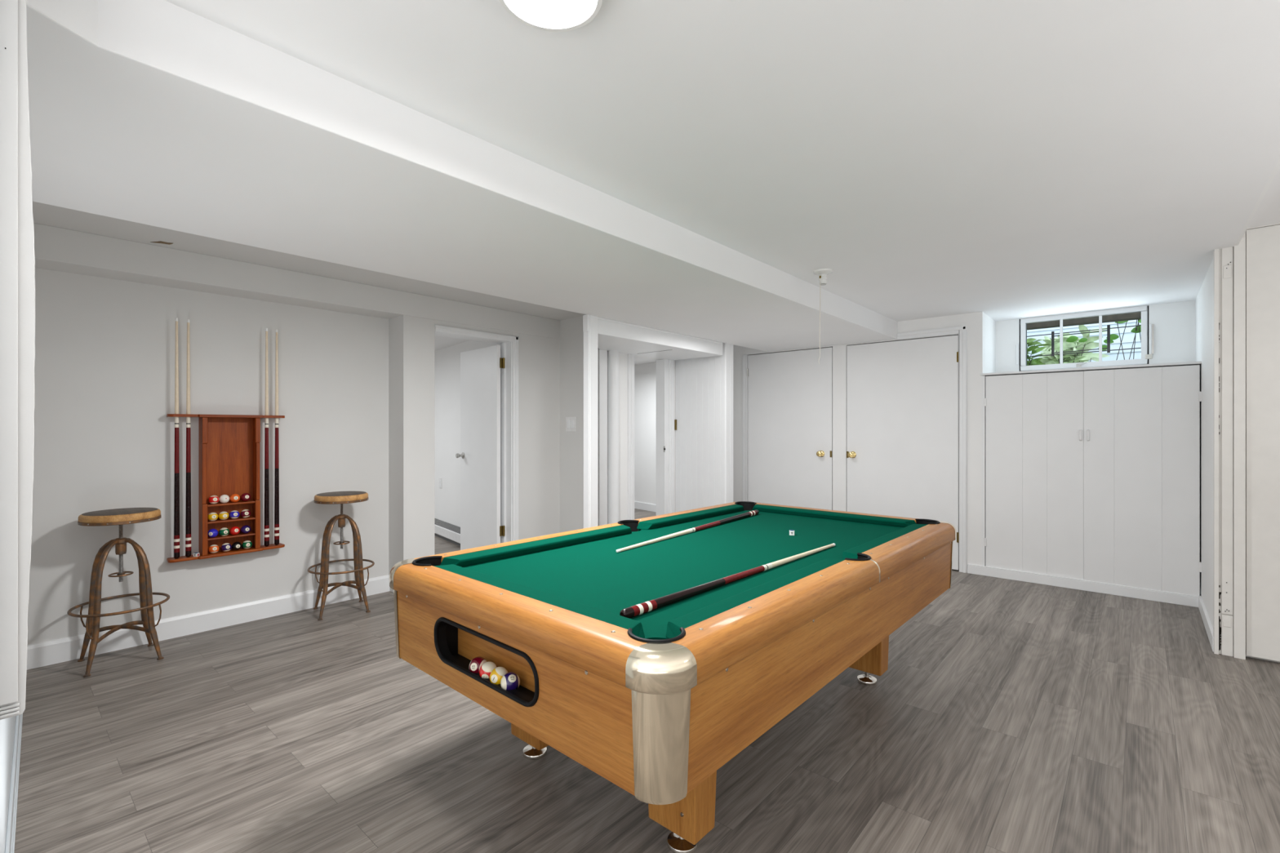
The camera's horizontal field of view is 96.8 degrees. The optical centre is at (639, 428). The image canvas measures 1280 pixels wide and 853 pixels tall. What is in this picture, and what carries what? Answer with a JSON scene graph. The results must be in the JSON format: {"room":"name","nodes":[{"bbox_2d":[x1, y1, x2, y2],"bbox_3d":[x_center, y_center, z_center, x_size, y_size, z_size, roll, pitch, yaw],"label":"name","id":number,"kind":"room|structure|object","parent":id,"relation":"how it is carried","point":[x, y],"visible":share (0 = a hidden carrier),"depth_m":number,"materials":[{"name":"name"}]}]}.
{"room":"basement game room","nodes":[
{"label":"basement game room","id":0,"kind":"room"},
{"bbox_2d":[0,715,16,852],"bbox_3d":[-1.978,0.060,1.653,2.250,2.400,0.190,0,0,43],"label":"wall","id":1,"kind":"structure","parent":0,"point":[7,726],"depth_m":1.58,"materials":[{"name":"grey paint"}]},
{"bbox_2d":[4,714,22,852],"bbox_3d":[-1.927,1.211,1.743,2.200,0.102,0.016,0,0,43],"label":"baseboard","id":2,"kind":"structure","parent":1,"relation":"attached to","point":[12,809],"depth_m":1.87,"materials":[{"name":"grey paint"}]},
{"bbox_2d":[0,0,35,719],"bbox_3d":[-1.190,-0.243,0.934,0.038,1.511,0.269,0,0,41],"label":"trim","id":3,"kind":"structure","parent":1,"relation":"attached to","point":[17,256],"depth_m":1.00,"materials":[{"name":"paint"}]},
{"bbox_2d":[26,0,897,351],"bbox_3d":[-1.092,-0.987,2.293,1.450,0.306,9.200,0,0,41],"label":"soffit","id":4,"kind":"object","parent":1,"relation":"attached to","point":[162,113],"depth_m":1.99,"materials":[{"name":"paint"}]},
{"bbox_2d":[27,267,388,644],"bbox_3d":[-2.793,0.110,3.539,0.130,2.300,2.420,0,0,41],"label":"wall","id":5,"kind":"structure","parent":0,"point":[105,348],"depth_m":3.45,"materials":[{"name":"grey paint"}]},
{"bbox_2d":[26,574,389,670],"bbox_3d":[-2.739,1.198,3.490,0.016,0.124,2.420,0,0,41],"label":"baseboard","id":6,"kind":"structure","parent":5,"relation":"attached to","point":[67,649],"depth_m":3.50,"materials":[{"name":"paint"}]},
{"bbox_2d":[166,413,284,563],"bbox_3d":[-2.591,0.355,3.588,0.110,0.877,0.610,0,0,41],"label":"cue rack","id":7,"kind":"object","parent":5,"relation":"attached to","point":[228,445],"visible":1,"depth_m":3.61,"materials":[{"name":"brown wood"}]},
{"bbox_2d":[173,317,179,559],"bbox_3d":[-2.755,0.060,3.382,0.029,1.433,0.029,0,0,41],"label":"pool cue","id":8,"kind":"object","parent":7,"relation":"on","point":[176,463],"visible":1,"depth_m":3.37,"materials":[{"name":"black wood"}]},
{"bbox_2d":[185,319,191,557],"bbox_3d":[-2.718,0.060,3.423,0.029,1.433,0.029,0,0,41],"label":"pool cue","id":9,"kind":"object","parent":7,"relation":"on","point":[188,499],"visible":1,"depth_m":3.42,"materials":[{"name":"black"}]},
{"bbox_2d":[192,552,199,556],"bbox_3d":[-2.685,0.765,3.442,0.023,0.022,0.023,0,0,1],"label":"cube","id":10,"kind":"object","parent":7,"relation":"on","point":[195,554],"visible":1,"depth_m":3.43,"materials":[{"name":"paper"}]},
{"bbox_2d":[207,528,217,537],"bbox_3d":[-2.645,0.651,3.521,0.054,0.054,0.054,0,0,-28],"label":"ball","id":11,"kind":"object","parent":7,"relation":"on","point":[211,533],"visible":1,"depth_m":3.50,"materials":[{"name":"blue plastic"}]},
{"bbox_2d":[207,512,217,521],"bbox_3d":[-2.645,0.549,3.521,0.054,0.054,0.054,0,0,-16],"label":"ball","id":12,"kind":"object","parent":7,"relation":"on","point":[211,517],"visible":0.98,"depth_m":3.50,"materials":[{"name":"yellow plastic"}]},
{"bbox_2d":[208,495,219,504],"bbox_3d":[-2.642,0.444,3.525,0.054,0.054,0.054,0,0,-24],"label":"ball","id":13,"kind":"object","parent":7,"relation":"on","point":[213,500],"visible":1,"depth_m":3.51,"materials":[{"name":"red plastic"}]},
{"bbox_2d":[208,544,219,553],"bbox_3d":[-2.642,0.749,3.525,0.054,0.054,0.054,0,0,-24],"label":"ball","id":14,"kind":"object","parent":7,"relation":"on","point":[213,548],"visible":1,"depth_m":3.51,"materials":[{"name":"orange plastic"}]},
{"bbox_2d":[217,511,229,519],"bbox_3d":[-2.608,0.549,3.563,0.054,0.054,0.054,0,0,-21],"label":"ball","id":15,"kind":"object","parent":7,"relation":"on","point":[224,515],"visible":1,"depth_m":3.55,"materials":[{"name":"yellow plastic"}]},
{"bbox_2d":[218,527,229,536],"bbox_3d":[-2.607,0.651,3.565,0.054,0.054,0.054,0,0,-25],"label":"ball","id":16,"kind":"object","parent":7,"relation":"on","point":[224,531],"visible":1,"depth_m":3.55,"materials":[{"name":"green plastic"}]},
{"bbox_2d":[218,494,229,503],"bbox_3d":[-2.606,0.444,3.565,0.054,0.054,0.054,0,0,-22],"label":"cue ball","id":17,"kind":"object","parent":7,"relation":"on","point":[224,499],"visible":1,"depth_m":3.55,"materials":[{"name":"white plastic"}]},
{"bbox_2d":[221,542,231,551],"bbox_3d":[-2.599,0.749,3.573,0.054,0.054,0.054,0,0,-26],"label":"ball","id":18,"kind":"object","parent":7,"relation":"on","point":[226,547],"visible":1,"depth_m":3.56,"materials":[{"name":"purple"}]},
{"bbox_2d":[206,500,255,506],"bbox_3d":[-2.590,0.476,3.594,0.083,0.011,0.261,0,0,41],"label":"shelf","id":19,"kind":"object","parent":7,"relation":"attached to","point":[240,503],"depth_m":3.61,"materials":[{"name":"brown wood"}]},
{"bbox_2d":[207,532,255,541],"bbox_3d":[-2.590,0.683,3.594,0.083,0.011,0.261,0,0,41],"label":"shelf","id":20,"kind":"object","parent":7,"relation":"attached to","point":[219,538],"depth_m":3.60,"materials":[{"name":"brown wood"}]},
{"bbox_2d":[207,516,255,524],"bbox_3d":[-2.590,0.582,3.594,0.083,0.011,0.261,0,0,41],"label":"shelf","id":21,"kind":"object","parent":7,"relation":"attached to","point":[240,519],"depth_m":3.61,"materials":[{"name":"brown wood"}]},
{"bbox_2d":[229,510,239,519],"bbox_3d":[-2.571,0.549,3.605,0.054,0.054,0.054,0,0,-25],"label":"ball","id":22,"kind":"object","parent":7,"relation":"on","point":[234,514],"visible":1,"depth_m":3.59,"materials":[{"name":"blue plastic"}]},
{"bbox_2d":[229,526,239,535],"bbox_3d":[-2.570,0.651,3.607,0.054,0.054,0.054,0,0,-26],"label":"ball","id":23,"kind":"object","parent":7,"relation":"on","point":[233,531],"visible":1,"depth_m":3.59,"materials":[{"name":"red plastic"}]},
{"bbox_2d":[229,493,239,502],"bbox_3d":[-2.569,0.444,3.607,0.054,0.054,0.054,0,0,-21],"label":"ball","id":24,"kind":"object","parent":7,"relation":"on","point":[234,497],"visible":1,"depth_m":3.59,"materials":[{"name":"orange plastic"}]},
{"bbox_2d":[231,542,241,550],"bbox_3d":[-2.563,0.749,3.615,0.054,0.054,0.054,0,0,-19],"label":"ball","id":25,"kind":"object","parent":7,"relation":"on","point":[236,545],"visible":1,"depth_m":3.60,"materials":[{"name":"black plastic"}]},
{"bbox_2d":[240,524,250,533],"bbox_3d":[-2.531,0.651,3.650,0.054,0.054,0.054,0,0,-26],"label":"ball","id":26,"kind":"object","parent":7,"relation":"on","point":[246,529],"visible":1,"depth_m":3.63,"materials":[{"name":"purple plastic"}]},
{"bbox_2d":[240,493,250,501],"bbox_3d":[-2.531,0.444,3.650,0.054,0.054,0.054,0,0,-24],"label":"ball","id":27,"kind":"object","parent":7,"relation":"on","point":[245,496],"visible":1,"depth_m":3.63,"materials":[{"name":"red plastic"}]},
{"bbox_2d":[240,509,250,517],"bbox_3d":[-2.531,0.549,3.650,0.054,0.054,0.054,0,0,-27],"label":"ball","id":28,"kind":"object","parent":7,"relation":"on","point":[246,513],"visible":1,"depth_m":3.63,"materials":[{"name":"red plastic"}]},
{"bbox_2d":[241,540,252,549],"bbox_3d":[-2.526,0.749,3.656,0.054,0.054,0.054,0,0,-24],"label":"ball","id":29,"kind":"object","parent":7,"relation":"on","point":[246,544],"visible":1,"depth_m":3.64,"materials":[{"name":"green plastic"}]},
{"bbox_2d":[264,328,269,546],"bbox_3d":[-2.448,0.060,3.730,0.029,1.433,0.029,0,0,41],"label":"pool cue","id":30,"kind":"object","parent":7,"relation":"on","point":[266,420],"visible":1,"depth_m":3.72,"materials":[{"name":"black"}]},
{"bbox_2d":[274,328,279,545],"bbox_3d":[-2.410,0.060,3.773,0.029,1.433,0.029,0,0,41],"label":"pool cue","id":31,"kind":"object","parent":7,"relation":"on","point":[277,439],"visible":1,"depth_m":3.77,"materials":[{"name":"black"}]},
{"bbox_2d":[33,222,559,338],"bbox_3d":[-2.179,-0.932,4.010,0.330,0.174,3.940,0,0,41],"label":"ceiling beam","id":32,"kind":"structure","parent":5,"relation":"attached to","point":[55,248],"depth_m":3.51,"materials":[{"name":"grey paint"}]},
{"bbox_2d":[32,201,586,320],"bbox_3d":[-1.742,-1.079,3.666,1.340,0.123,4.000,0,0,41],"label":"ceiling","id":33,"kind":"structure","parent":0,"point":[42,213],"depth_m":3.37,"materials":[{"name":"grey paint"}]},
{"bbox_2d":[434,340,499,527],"bbox_3d":[-2.299,0.060,6.677,0.090,2.400,3.765,0,0,-39],"label":"wall","id":34,"kind":"structure","parent":0,"point":[446,360],"depth_m":6.46,"materials":[{"name":"paint"}]},
{"bbox_2d":[439,477,441,488],"bbox_3d":[-2.326,0.640,6.632,0.009,0.120,0.076,0,0,-39],"label":"wall outlet","id":35,"kind":"object","parent":34,"relation":"attached to","point":[440,478],"visible":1,"depth_m":6.63,"materials":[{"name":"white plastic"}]},
{"bbox_2d":[434,518,460,546],"bbox_3d":[-2.221,1.165,6.460,0.063,0.190,2.000,0,0,-39],"label":"baseboard heater","id":36,"kind":"object","parent":34,"relation":"attached to","point":[449,532],"visible":0.38,"depth_m":6.33,"materials":[{"name":"white metal"}]},
{"bbox_2d":[434,518,460,533],"bbox_3d":[-2.220,1.099,6.461,0.049,0.051,1.960,0,0,-39],"label":"grille","id":37,"kind":"object","parent":36,"relation":"attached to","point":[441,525],"depth_m":6.37,"materials":[{"name":"white metal"}]},
{"bbox_2d":[434,324,518,542],"bbox_3d":[-1.395,0.228,4.776,0.194,2.065,0.785,0,0,41],"label":"door frame","id":38,"kind":"structure","parent":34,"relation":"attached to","point":[508,344],"depth_m":4.98,"materials":[{"name":"paint"}]},
{"bbox_2d":[455,345,505,550],"bbox_3d":[-1.466,0.258,5.200,0.718,1.965,0.112,0,0,41],"label":"door","id":39,"kind":"structure","parent":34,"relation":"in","point":[480,368],"depth_m":5.17,"materials":[{"name":"paint"}]},
{"bbox_2d":[388,315,559,592],"bbox_3d":[-1.381,0.159,4.960,0.372,2.202,1.580,0,0,41],"label":"wall","id":40,"kind":"structure","parent":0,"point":[411,339],"depth_m":4.40,"materials":[{"name":"grey paint"}]},
{"bbox_2d":[434,335,656,364],"bbox_3d":[-2.211,-0.980,6.410,4.210,0.120,7.700,0,0,41],"label":"ceiling","id":41,"kind":"structure","parent":0,"point":[440,342],"depth_m":6.22,"materials":[{"name":"paint"}]},
{"bbox_2d":[560,315,583,533],"bbox_3d":[-0.620,0.110,5.342,0.610,2.300,0.120,0,0,41],"label":"wall","id":42,"kind":"structure","parent":0,"point":[571,334],"depth_m":5.27,"materials":[{"name":"grey paint"}]},
{"bbox_2d":[565,417,576,431],"bbox_3d":[-0.643,-0.036,5.275,0.136,0.136,0.011,0,0,41],"label":"light switch","id":43,"kind":"object","parent":42,"relation":"attached to","point":[571,422],"visible":1,"depth_m":5.26,"materials":[{"name":"white plastic"}]},
{"bbox_2d":[607,320,675,524],"bbox_3d":[0.246,0.110,5.939,0.100,2.300,2.160,0,0,41],"label":"wall","id":44,"kind":"structure","parent":0,"point":[623,357],"depth_m":5.40,"materials":[{"name":"paint"}]},
{"bbox_2d":[608,350,618,524],"bbox_3d":[-0.245,0.275,5.245,0.104,1.970,0.104,0,0,41],"label":"trim","id":45,"kind":"structure","parent":44,"relation":"attached to","point":[613,355],"depth_m":5.20,"materials":[{"name":"paint"}]},
{"bbox_2d":[598,349,634,525],"bbox_3d":[-0.216,0.275,5.313,0.035,1.970,0.490,0,0,41],"label":"trim","id":46,"kind":"structure","parent":44,"relation":"attached to","point":[602,354],"depth_m":5.18,"materials":[{"name":"paint"}]},
{"bbox_2d":[598,319,722,359],"bbox_3d":[0.004,-0.771,5.119,0.640,0.125,1.710,0,0,41],"label":"ceiling","id":47,"kind":"structure","parent":44,"relation":"attached to","point":[624,339],"depth_m":4.99,"materials":[{"name":"paint"}]},
{"bbox_2d":[656,359,676,515],"bbox_3d":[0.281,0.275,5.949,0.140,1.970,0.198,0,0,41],"label":"door","id":48,"kind":"structure","parent":44,"relation":"attached to","point":[666,424],"depth_m":5.89,"materials":[{"name":"paint"}]},
{"bbox_2d":[634,362,656,504],"bbox_3d":[0.158,0.060,8.717,0.100,2.400,4.765,0,0,-39],"label":"wall","id":49,"kind":"structure","parent":0,"point":[645,375],"depth_m":8.72,"materials":[{"name":"paint"}]},
{"bbox_2d":[634,501,656,512],"bbox_3d":[0.092,1.205,8.706,0.016,0.110,4.700,0,0,-39],"label":"baseboard","id":50,"kind":"structure","parent":49,"relation":"attached to","point":[638,505],"depth_m":8.71,"materials":[{"name":"paint"}]},
{"bbox_2d":[14,508,1279,852],"bbox_3d":[-0.434,1.320,4.046,12.000,0.120,13.500,0,0,41],"label":"floor","id":51,"kind":"structure","parent":0,"point":[1005,715],"depth_m":2.20,"materials":[{"name":"plastic"}]},
{"bbox_2d":[66,507,169,677],"bbox_3d":[-2.821,0.856,3.091,0.412,0.808,0.412,0,0,41],"label":"bar stool","id":52,"kind":"object","parent":51,"relation":"on","point":[120,517],"visible":1,"depth_m":3.07,"materials":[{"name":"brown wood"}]},
{"bbox_2d":[306,491,374,620],"bbox_3d":[-2.064,0.856,3.936,0.412,0.808,0.412,0,0,-35],"label":"bar stool","id":53,"kind":"object","parent":51,"relation":"on","point":[335,497],"visible":1,"depth_m":3.90,"materials":[{"name":"metal"}]},
{"bbox_2d":[582,314,598,528],"bbox_3d":[-0.369,0.213,4.227,0.060,2.094,0.113,0,0,41],"label":"trim","id":54,"kind":"structure","parent":51,"relation":"on","point":[590,323],"depth_m":4.20,"materials":[{"name":"paint"}]},
{"bbox_2d":[389,501,955,852],"bbox_3d":[0.360,0.870,2.509,1.342,0.780,2.410,0,0,42],"label":"pool table","id":55,"kind":"object","parent":51,"relation":"on","point":[654,703],"visible":0.98,"depth_m":1.69,"materials":[{"name":"brown wood"}]},
{"bbox_2d":[469,656,486,673],"bbox_3d":[-0.491,0.723,1.728,0.054,0.054,0.054,0,0,-25],"label":"ball","id":56,"kind":"object","parent":55,"relation":"on","point":[476,663],"visible":0.64,"depth_m":1.71,"materials":[{"name":"red plastic"}]},
{"bbox_2d":[479,661,497,679],"bbox_3d":[-0.450,0.723,1.691,0.054,0.054,0.054,0,0,-25],"label":"ball","id":57,"kind":"object","parent":55,"relation":"on","point":[485,670],"visible":0.73,"depth_m":1.67,"materials":[{"name":"multicoloured"}]},
{"bbox_2d":[489,666,507,684],"bbox_3d":[-0.409,0.723,1.654,0.054,0.054,0.054,0,0,-24],"label":"ball","id":58,"kind":"object","parent":55,"relation":"on","point":[497,673],"visible":0.7,"depth_m":1.64,"materials":[{"name":"yellow plastic"}]},
{"bbox_2d":[500,671,519,690],"bbox_3d":[-0.369,0.723,1.617,0.054,0.054,0.054,0,0,-22],"label":"ball","id":59,"kind":"object","parent":55,"relation":"on","point":[510,681],"visible":0.95,"depth_m":1.60,"materials":[{"name":"purple"}]},
{"bbox_2d":[440,524,631,567],"bbox_3d":[-0.385,0.504,2.481,0.072,0.034,1.015,0,0,42],"label":"cushion","id":60,"kind":"object","parent":55,"relation":"on","point":[508,552],"depth_m":2.38,"materials":[{"name":"green fabric"}]},
{"bbox_2d":[433,564,644,638],"bbox_3d":[-0.355,0.504,1.716,0.987,0.034,0.072,0,0,42],"label":"cushion","id":61,"kind":"object","parent":55,"relation":"on","point":[619,622],"depth_m":1.61,"materials":[{"name":"green fabric"}]},
{"bbox_2d":[616,510,759,552],"bbox_3d":[0.307,0.511,2.906,0.029,0.029,1.334,0,0,37],"label":"pool cue","id":62,"kind":"object","parent":55,"relation":"on","point":[753,513],"visible":1,"depth_m":2.86,"materials":[{"name":"black"}]},
{"bbox_2d":[636,504,743,529],"bbox_3d":[0.331,0.504,3.273,0.072,0.034,0.959,0,0,42],"label":"cushion","id":63,"kind":"object","parent":55,"relation":"on","point":[656,523],"depth_m":3.18,"materials":[{"name":"green fabric"}]},
{"bbox_2d":[619,543,835,618],"bbox_3d":[0.405,0.510,2.027,0.029,0.029,1.334,0,0,43],"label":"pool cue","id":64,"kind":"object","parent":55,"relation":"on","point":[644,607],"visible":0.98,"depth_m":1.78,"materials":[{"name":"black wood"}]},
{"bbox_2d":[666,558,844,639],"bbox_3d":[0.408,0.504,1.765,0.072,0.034,1.015,0,0,42],"label":"cushion","id":65,"kind":"object","parent":55,"relation":"on","point":[693,620],"depth_m":1.63,"materials":[{"name":"green fabric"}]},
{"bbox_2d":[789,529,794,535],"bbox_3d":[0.741,0.509,2.774,0.024,0.024,0.024,0,0,15],"label":"cube","id":66,"kind":"object","parent":55,"relation":"on","point":[791,531],"visible":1,"depth_m":2.76,"materials":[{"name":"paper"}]},
{"bbox_2d":[751,504,916,527],"bbox_3d":[1.075,0.504,3.301,0.987,0.034,0.072,0,0,42],"label":"cushion","id":67,"kind":"object","parent":55,"relation":"on","point":[891,522],"depth_m":3.24,"materials":[{"name":"green fabric"}]},
{"bbox_2d":[842,524,927,559],"bbox_3d":[1.124,0.504,2.558,0.072,0.034,0.959,0,0,42],"label":"cushion","id":68,"kind":"object","parent":55,"relation":"on","point":[855,553],"depth_m":2.44,"materials":[{"name":"green fabric"}]},
{"bbox_2d":[675,334,733,512],"bbox_3d":[0.655,0.110,5.852,0.630,2.300,0.150,0,0,41],"label":"wall","id":69,"kind":"structure","parent":0,"point":[704,386],"depth_m":5.75,"materials":[{"name":"paint"}]},
{"bbox_2d":[598,317,722,344],"bbox_3d":[0.240,-0.826,4.905,0.014,0.016,1.700,0,0,41],"label":"trim","id":70,"kind":"structure","parent":69,"relation":"attached to","point":[599,318],"depth_m":4.77,"materials":[{"name":"paint"}]},
{"bbox_2d":[164,0,1279,321],"bbox_3d":[0.387,-1.046,1.458,2.115,0.093,9.900,0,0,41],"label":"ceiling","id":71,"kind":"structure","parent":0,"point":[1004,160],"depth_m":1.81,"materials":[{"name":"paint"}]},
{"bbox_2d":[499,0,602,31],"bbox_3d":[-0.196,-0.970,1.234,0.233,0.059,0.233,0,0,41],"label":"ceiling lamp","id":72,"kind":"object","parent":71,"relation":"attached to","point":[553,15],"visible":1,"depth_m":1.30,"materials":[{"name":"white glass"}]},
{"bbox_2d":[510,0,593,22],"bbox_3d":[-0.196,-0.952,1.234,0.195,0.001,0.195,0,0,41],"label":"diffuser","id":73,"kind":"object","parent":72,"relation":"attached to","point":[525,11],"depth_m":1.29,"materials":[{"name":"white plastic"}]},
{"bbox_2d":[813,268,832,363],"bbox_3d":[1.164,-0.701,3.616,0.120,0.596,0.120,0,0,41],"label":"pull cord","id":74,"kind":"object","parent":71,"relation":"attached to","point":[822,273],"visible":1,"depth_m":3.59,"materials":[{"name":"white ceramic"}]},
{"bbox_2d":[813,268,832,285],"bbox_3d":[1.164,-0.955,3.616,0.120,0.088,0.120,0,0,41],"label":"socket","id":75,"kind":"object","parent":74,"relation":"attached to","point":[822,273],"depth_m":3.59,"materials":[{"name":"white plastic"}]},
{"bbox_2d":[733,311,985,573],"bbox_3d":[1.930,0.060,5.838,2.782,2.400,0.126,0,0,41],"label":"wall","id":76,"kind":"structure","parent":0,"point":[975,322],"depth_m":5.29,"materials":[{"name":"paint"}]},
{"bbox_2d":[746,346,832,510],"bbox_3d":[1.557,0.215,6.059,0.989,2.066,0.115,0,0,41],"label":"door","id":77,"kind":"structure","parent":76,"relation":"in","point":[790,393],"depth_m":6.04,"materials":[{"name":"paint"}]},
{"bbox_2d":[742,325,967,573],"bbox_3d":[2.000,0.183,5.685,2.241,2.153,0.022,0,0,41],"label":"trim","id":78,"kind":"structure","parent":76,"relation":"attached to","point":[962,331],"depth_m":4.97,"materials":[{"name":"paint"}]},
{"bbox_2d":[846,334,959,569],"bbox_3d":[2.417,0.215,5.302,1.005,2.066,0.115,0,0,41],"label":"door","id":79,"kind":"structure","parent":76,"relation":"in","point":[903,439],"depth_m":5.30,"materials":[{"name":"paint"}]},
{"bbox_2d":[967,564,1213,652],"bbox_3d":[3.047,1.218,4.071,1.453,0.085,1.068,0,0,41],"label":"baseboard","id":80,"kind":"structure","parent":76,"relation":"attached to","point":[1182,599],"depth_m":4.33,"materials":[{"name":"paint"}]},
{"bbox_2d":[985,314,995,373],"bbox_3d":[3.195,0.060,5.209,0.052,2.400,0.599,0,0,41],"label":"wall","id":81,"kind":"structure","parent":0,"point":[990,324],"depth_m":5.14,"materials":[{"name":"paint"}]},
{"bbox_2d":[995,300,1195,372],"bbox_3d":[3.867,-0.540,4.922,1.440,1.200,0.100,0,0,41],"label":"wall","id":82,"kind":"structure","parent":0,"point":[1174,323],"depth_m":4.57,"materials":[{"name":"paint"}]},
{"bbox_2d":[1016,305,1154,371],"bbox_3d":[3.835,-0.760,4.945,0.938,0.484,0.149,0,0,41],"label":"window","id":83,"kind":"structure","parent":82,"relation":"in","point":[1147,331],"depth_m":4.85,"materials":[{"name":"paint"}]},
{"bbox_2d":[1026,324,1141,357],"bbox_3d":[3.909,-0.772,5.045,0.840,0.240,0.016,0,0,41],"label":"bars","id":84,"kind":"object","parent":83,"relation":"attached to","point":[1108,328],"visible":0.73,"depth_m":5.02,"materials":[{"name":"black metal"}]},
{"bbox_2d":[980,360,1201,595],"bbox_3d":[3.622,0.365,4.650,1.358,1.670,0.633,0,0,41],"label":"storage cabinet","id":85,"kind":"object","parent":82,"relation":"attached to","point":[1088,473],"visible":0.97,"depth_m":4.36,"materials":[{"name":"paint"}]},
{"bbox_2d":[1195,257,1213,629],"bbox_3d":[3.887,0.060,3.893,0.050,2.400,1.659,0,0,41],"label":"wall","id":86,"kind":"structure","parent":0,"point":[1204,301],"depth_m":3.66,"materials":[{"name":"paint"}]},
{"bbox_2d":[1218,231,1279,662],"bbox_3d":[4.166,0.060,2.447,2.380,2.400,0.140,0,0,41],"label":"wall","id":87,"kind":"structure","parent":0,"point":[1244,235],"depth_m":3.17,"materials":[{"name":"paint"}]},
{"bbox_2d":[1213,236,1245,659],"bbox_3d":[3.261,0.110,3.147,0.120,2.300,0.045,0,0,41],"label":"trim","id":88,"kind":"structure","parent":87,"relation":"attached to","point":[1233,629],"depth_m":3.14,"materials":[{"name":"paint"}]},
{"bbox_2d":[1234,157,1279,245],"bbox_3d":[0.592,-1.046,0.079,0.016,0.092,8.100,0,0,41],"label":"trim","id":89,"kind":"structure","parent":87,"relation":"attached to","point":[1277,165],"depth_m":2.49,"materials":[{"name":"paint"}]},
{"bbox_2d":[1245,224,1279,662],"bbox_3d":[3.622,0.080,2.863,0.787,2.330,0.035,0,0,41],"label":"door","id":90,"kind":"structure","parent":87,"relation":"in","point":[1262,244],"depth_m":3.07,"materials":[{"name":"paint"}]},
{"bbox_2d":[1246,222,1279,229],"bbox_3d":[3.663,-1.093,2.852,0.870,0.013,0.078,0,0,41],"label":"trim","id":91,"kind":"structure","parent":87,"relation":"attached to","point":[1278,223],"depth_m":3.07,"materials":[{"name":"paint"}]},
{"bbox_2d":[1247,167,1279,227],"bbox_3d":[1.495,-1.116,-0.636,2.315,0.048,8.220,0,0,41],"label":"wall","id":92,"kind":"structure","parent":0,"point":[1268,212],"depth_m":2.83,"materials":[{"name":"paint"}]},
{"label":"outside","id":93,"kind":"structure","parent":0,"visible":0},
{"bbox_3d":[4.596,-0.165,5.826,7.200,0.150,2.180,0,0,41],"label":"ground","id":94,"kind":"structure","parent":93,"visible":0},
{"bbox_2d":[1026,337,1051,365],"bbox_3d":[3.893,-0.566,5.873,0.593,0.693,0.379,0,0,41],"label":"leafy shrub","id":95,"kind":"object","parent":94,"relation":"on","point":[1030,342],"visible":0.11,"depth_m":5.78,"materials":[{"name":"green plant"}]},
{"bbox_2d":[1035,324,1116,364],"bbox_3d":[4.723,-0.667,6.196,0.728,0.894,0.502,0,0,41],"label":"leafy shrub","id":96,"kind":"object","parent":94,"relation":"on","point":[1089,344],"visible":0.43,"depth_m":6.18,"materials":[{"name":"green plant"}]},
{"bbox_2d":[1026,320,1141,361],"bbox_3d":[5.203,-0.890,6.667,7.000,2.500,0.115,0,0,41],"label":"wall","id":97,"kind":"structure","parent":94,"relation":"on","point":[1128,336],"depth_m":6.46,"materials":[{"name":"white paint"}]},
{"bbox_2d":[1078,356,1098,362],"bbox_3d":[4.332,-0.454,5.555,0.319,0.469,0.282,0,0,41],"label":"leafy shrub","id":98,"kind":"object","parent":94,"relation":"on","point":[1094,358],"visible":0.03,"depth_m":5.51,"materials":[{"name":"green plant"}]},
{"bbox_2d":[1066,319,1141,359],"bbox_3d":[4.351,-0.655,5.275,0.642,0.871,0.095,0,0,41],"label":"climbing vine","id":99,"kind":"object","parent":94,"relation":"on","point":[1135,330],"visible":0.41,"depth_m":5.23,"materials":[{"name":"green plant"}]},
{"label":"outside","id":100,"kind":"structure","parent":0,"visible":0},
{"bbox_2d":[1026,311,1141,329],"bbox_3d":[4.114,-1.034,5.278,1.800,0.132,0.120,0,0,41],"label":"timber beam","id":101,"kind":"structure","parent":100,"point":[1131,316],"depth_m":5.23,"materials":[{"name":"brown wood"}]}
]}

